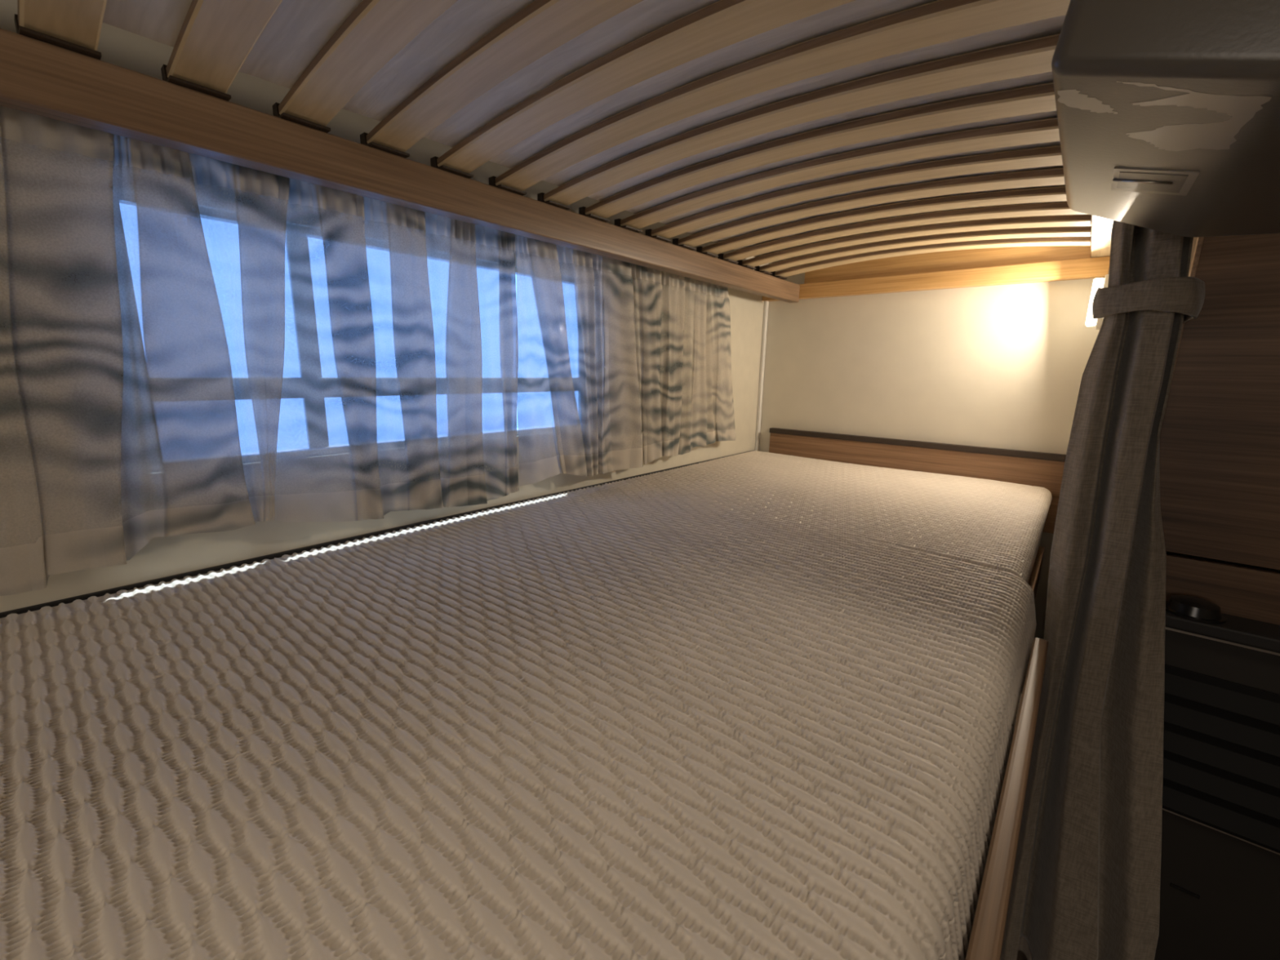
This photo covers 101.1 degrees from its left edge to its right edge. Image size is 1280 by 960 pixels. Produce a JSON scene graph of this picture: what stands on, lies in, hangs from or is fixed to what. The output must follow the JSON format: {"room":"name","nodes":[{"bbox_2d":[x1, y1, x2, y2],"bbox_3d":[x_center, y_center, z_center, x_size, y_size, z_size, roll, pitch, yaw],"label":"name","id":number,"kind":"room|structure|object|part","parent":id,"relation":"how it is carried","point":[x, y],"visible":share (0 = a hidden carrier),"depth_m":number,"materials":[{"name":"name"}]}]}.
{"room":"camper van interior","nodes":[
{"label":"camper van interior","id":0,"kind":"room"},
{"bbox_2d":[0,0,768,612],"bbox_3d":[-0.758,-0.149,0.334,0.020,1.870,3.610,11,15,39],"label":"wall","id":1,"kind":"structure","parent":0,"point":[165,556],"depth_m":0.71,"materials":[{"name":"laminate"}]},
{"bbox_2d":[0,449,755,617],"bbox_3d":[-0.353,0.083,0.864,0.006,0.032,2.260,11,15,39],"label":"trim","id":2,"kind":"structure","parent":1,"relation":"attached to","point":[20,611],"depth_m":0.69,"materials":[{"name":"black rubber"}]},
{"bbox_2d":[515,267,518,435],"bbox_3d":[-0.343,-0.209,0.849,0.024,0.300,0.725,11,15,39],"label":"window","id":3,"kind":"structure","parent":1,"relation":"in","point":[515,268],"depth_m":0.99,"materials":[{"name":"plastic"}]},
{"bbox_2d":[0,0,1113,302],"bbox_3d":[-0.081,-0.377,0.456,0.800,0.149,2.429,11,15,39],"label":"bunk","id":4,"kind":"object","parent":1,"relation":"attached to","point":[52,68],"visible":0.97,"depth_m":0.58,"materials":[{"name":"brown wood"}]},
{"bbox_3d":[-0.317,-0.369,0.638,0.030,0.050,2.399,11,15,39],"label":"rail","id":5,"kind":"part","parent":4,"relation":"part of","materials":[{"name":"brown wood"}]},
{"bbox_2d":[102,0,1091,268],"bbox_3d":[-0.065,-0.412,0.381,0.624,0.109,2.248,11,15,39],"label":"mattress","id":6,"kind":"object","parent":4,"relation":"on","point":[298,30],"visible":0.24,"depth_m":0.51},
{"bbox_3d":[0.213,-0.329,0.214,0.033,0.062,2.428,11,15,39],"label":"rail","id":7,"kind":"part","parent":4,"relation":"part of","materials":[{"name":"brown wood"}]},
{"bbox_2d":[1051,0,1279,237],"bbox_3d":[0.467,-0.254,0.342,0.302,0.125,0.383,11,15,39],"label":"housing","id":8,"kind":"object","parent":4,"relation":"hanging from","point":[1168,111],"visible":1,"depth_m":0.31,"materials":[{"name":"grey plastic"}]},
{"bbox_3d":[0.397,-0.232,0.410,0.048,0.017,0.072,11,15,39],"label":"latch plate","id":9,"kind":"part","parent":8,"relation":"part of","materials":[{"name":"grey plastic"}]},
{"bbox_3d":[0.621,-0.357,0.513,0.230,0.010,0.040,11,15,39],"label":"rail","id":10,"kind":"object","parent":4,"relation":"attached to","visible":0},
{"bbox_2d":[1000,220,1193,959],"bbox_3d":[0.612,0.184,0.653,0.192,1.101,0.090,11,15,39],"label":"curtain","id":11,"kind":"object","parent":10,"relation":"hanging from","point":[1086,884],"visible":0.85,"depth_m":0.67,"materials":[{"name":"grey fabric"}]},
{"bbox_2d":[1092,276,1204,323],"bbox_3d":[0.620,-0.213,0.649,0.096,0.040,0.225,11,15,39],"label":"tieback","id":12,"kind":"object","parent":11,"relation":"attached to","point":[1185,295],"visible":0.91,"depth_m":0.56,"materials":[{"name":"grey fabric"}]},
{"bbox_2d":[755,301,768,451],"bbox_3d":[0.386,-0.327,1.671,0.010,0.570,0.015,11,15,39],"label":"trim","id":13,"kind":"structure","parent":1,"relation":"attached to","point":[766,303],"depth_m":1.66,"materials":[{"name":"white plastic"}]},
{"bbox_3d":[-0.267,-0.405,0.789,0.030,0.010,1.800,11,15,39],"label":"track","id":14,"kind":"object","parent":1,"relation":"attached to","visible":0},
{"bbox_2d":[0,106,519,595],"bbox_3d":[-0.435,-0.141,0.646,0.019,0.451,0.693,11,15,39],"label":"window curtain","id":15,"kind":"object","parent":14,"relation":"hanging from","point":[190,343],"visible":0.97,"depth_m":0.59,"materials":[{"name":"beige fabric"}]},
{"bbox_2d":[515,234,735,486],"bbox_3d":[0.031,-0.253,1.192,0.026,0.440,0.767,11,15,39],"label":"window curtain","id":16,"kind":"object","parent":14,"relation":"hanging from","point":[622,365],"visible":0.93,"depth_m":1.08,"materials":[{"name":"beige fabric"}]},
{"bbox_2d":[759,262,1279,639],"bbox_3d":[1.203,-0.256,1.018,2.100,1.870,0.030,11,15,39],"label":"wall","id":17,"kind":"structure","parent":0,"point":[1002,366],"depth_m":1.36,"materials":[{"name":"laminate"}]},
{"bbox_2d":[768,427,1066,533],"bbox_3d":[0.702,-0.019,1.458,0.750,0.187,0.020,11,15,39],"label":"headboard","id":18,"kind":"object","parent":17,"relation":"attached to","point":[1042,469],"visible":0.35,"depth_m":1.38,"materials":[{"name":"brown wood"}]},
{"bbox_2d":[1016,935,1032,959],"bbox_3d":[0.026,0.937,-0.144,2.160,0.030,3.640,11,15,39],"label":"floor","id":19,"kind":"structure","parent":0,"point":[1024,953],"depth_m":0.82,"materials":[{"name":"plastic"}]},
{"bbox_2d":[1028,546,1044,602],"bbox_3d":[-0.055,0.502,0.703,0.772,0.470,2.278,11,15,39],"label":"box","id":20,"kind":"object","parent":19,"relation":"on","point":[1034,577],"visible":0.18,"depth_m":1.15,"materials":[{"name":"brown wood"}]},
{"bbox_2d":[0,484,1036,959],"bbox_3d":[-0.183,0.228,0.469,0.790,0.149,1.242,11,15,39],"label":"mattress","id":21,"kind":"object","parent":20,"relation":"on","point":[602,722],"visible":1,"depth_m":0.36,"materials":[{"name":"beige fabric"}]},
{"bbox_2d":[604,450,1052,583],"bbox_3d":[0.438,0.084,1.212,0.770,0.150,0.714,11,15,39],"label":"mattress","id":22,"kind":"object","parent":20,"relation":"on","point":[997,525],"visible":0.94,"depth_m":1.06,"materials":[{"name":"beige fabric"}]},
{"bbox_2d":[964,637,1048,959],"bbox_3d":[-0.004,0.364,0.079,0.015,0.158,1.445,11,15,39],"label":"bed rail","id":23,"kind":"object","parent":20,"relation":"attached to","point":[987,934],"depth_m":0.35,"materials":[{"name":"brown wood"}]},
{"bbox_3d":[0.354,0.216,0.491,0.005,0.016,0.057,11,15,39],"label":"glue strip","id":24,"kind":"part","parent":23,"relation":"part of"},
{"bbox_2d":[1041,317,1103,639],"bbox_3d":[0.947,0.102,1.114,0.081,1.120,0.260,11,15,39],"label":"wall","id":25,"kind":"structure","parent":0,"point":[1042,636],"depth_m":1.08,"materials":[{"name":"laminate"}]},
{"bbox_2d":[1085,274,1109,329],"bbox_3d":[0.927,-0.358,1.068,0.026,0.100,0.070,11,15,39],"label":"wall lamp","id":26,"kind":"object","parent":25,"relation":"attached to","point":[1097,282],"visible":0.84,"depth_m":1.05,"materials":[{"name":"white plastic"}]},
{"bbox_3d":[0.924,-0.360,1.070,0.016,0.088,0.060,11,15,39],"label":"lamp shade","id":27,"kind":"part","parent":26,"relation":"part of","materials":[{"name":"white plastic"}]},
{"bbox_2d":[1160,233,1279,625],"bbox_3d":[1.361,-0.150,0.531,1.214,1.867,0.532,11,15,39],"label":"wall","id":28,"kind":"structure","parent":0,"point":[1220,434],"depth_m":0.70,"materials":[{"name":"brown wood"}]},
{"bbox_3d":[0.912,-0.238,0.911,0.017,1.867,0.510,11,15,39],"label":"panel","id":29,"kind":"part","parent":28,"relation":"part of","materials":[{"name":"brown wood"}]},
{"bbox_2d":[1154,595,1279,959],"bbox_3d":[0.941,0.482,0.618,0.605,0.578,0.064,11,15,39],"label":"heater","id":30,"kind":"object","parent":28,"relation":"attached to","point":[1220,882],"visible":0.68,"depth_m":0.71,"materials":[{"name":"black metal"}]},
{"bbox_3d":[0.754,0.172,0.717,0.063,0.020,0.063,11,15,39],"label":"control knob","id":31,"kind":"part","parent":30,"relation":"part of","materials":[{"name":"black plastic"}]},
{"bbox_2d":[1162,664,1279,853],"bbox_3d":[0.933,0.401,0.590,0.565,0.214,0.003,11,15,39],"label":"grille","id":32,"kind":"object","parent":30,"relation":"attached to","point":[1221,728],"depth_m":0.71,"materials":[{"name":"black plastic"}]},
{"bbox_3d":[1.187,0.495,0.466,1.211,0.625,0.018,11,15,39],"label":"panel","id":33,"kind":"part","parent":28,"relation":"part of","materials":[{"name":"brown wood"}]}
]}

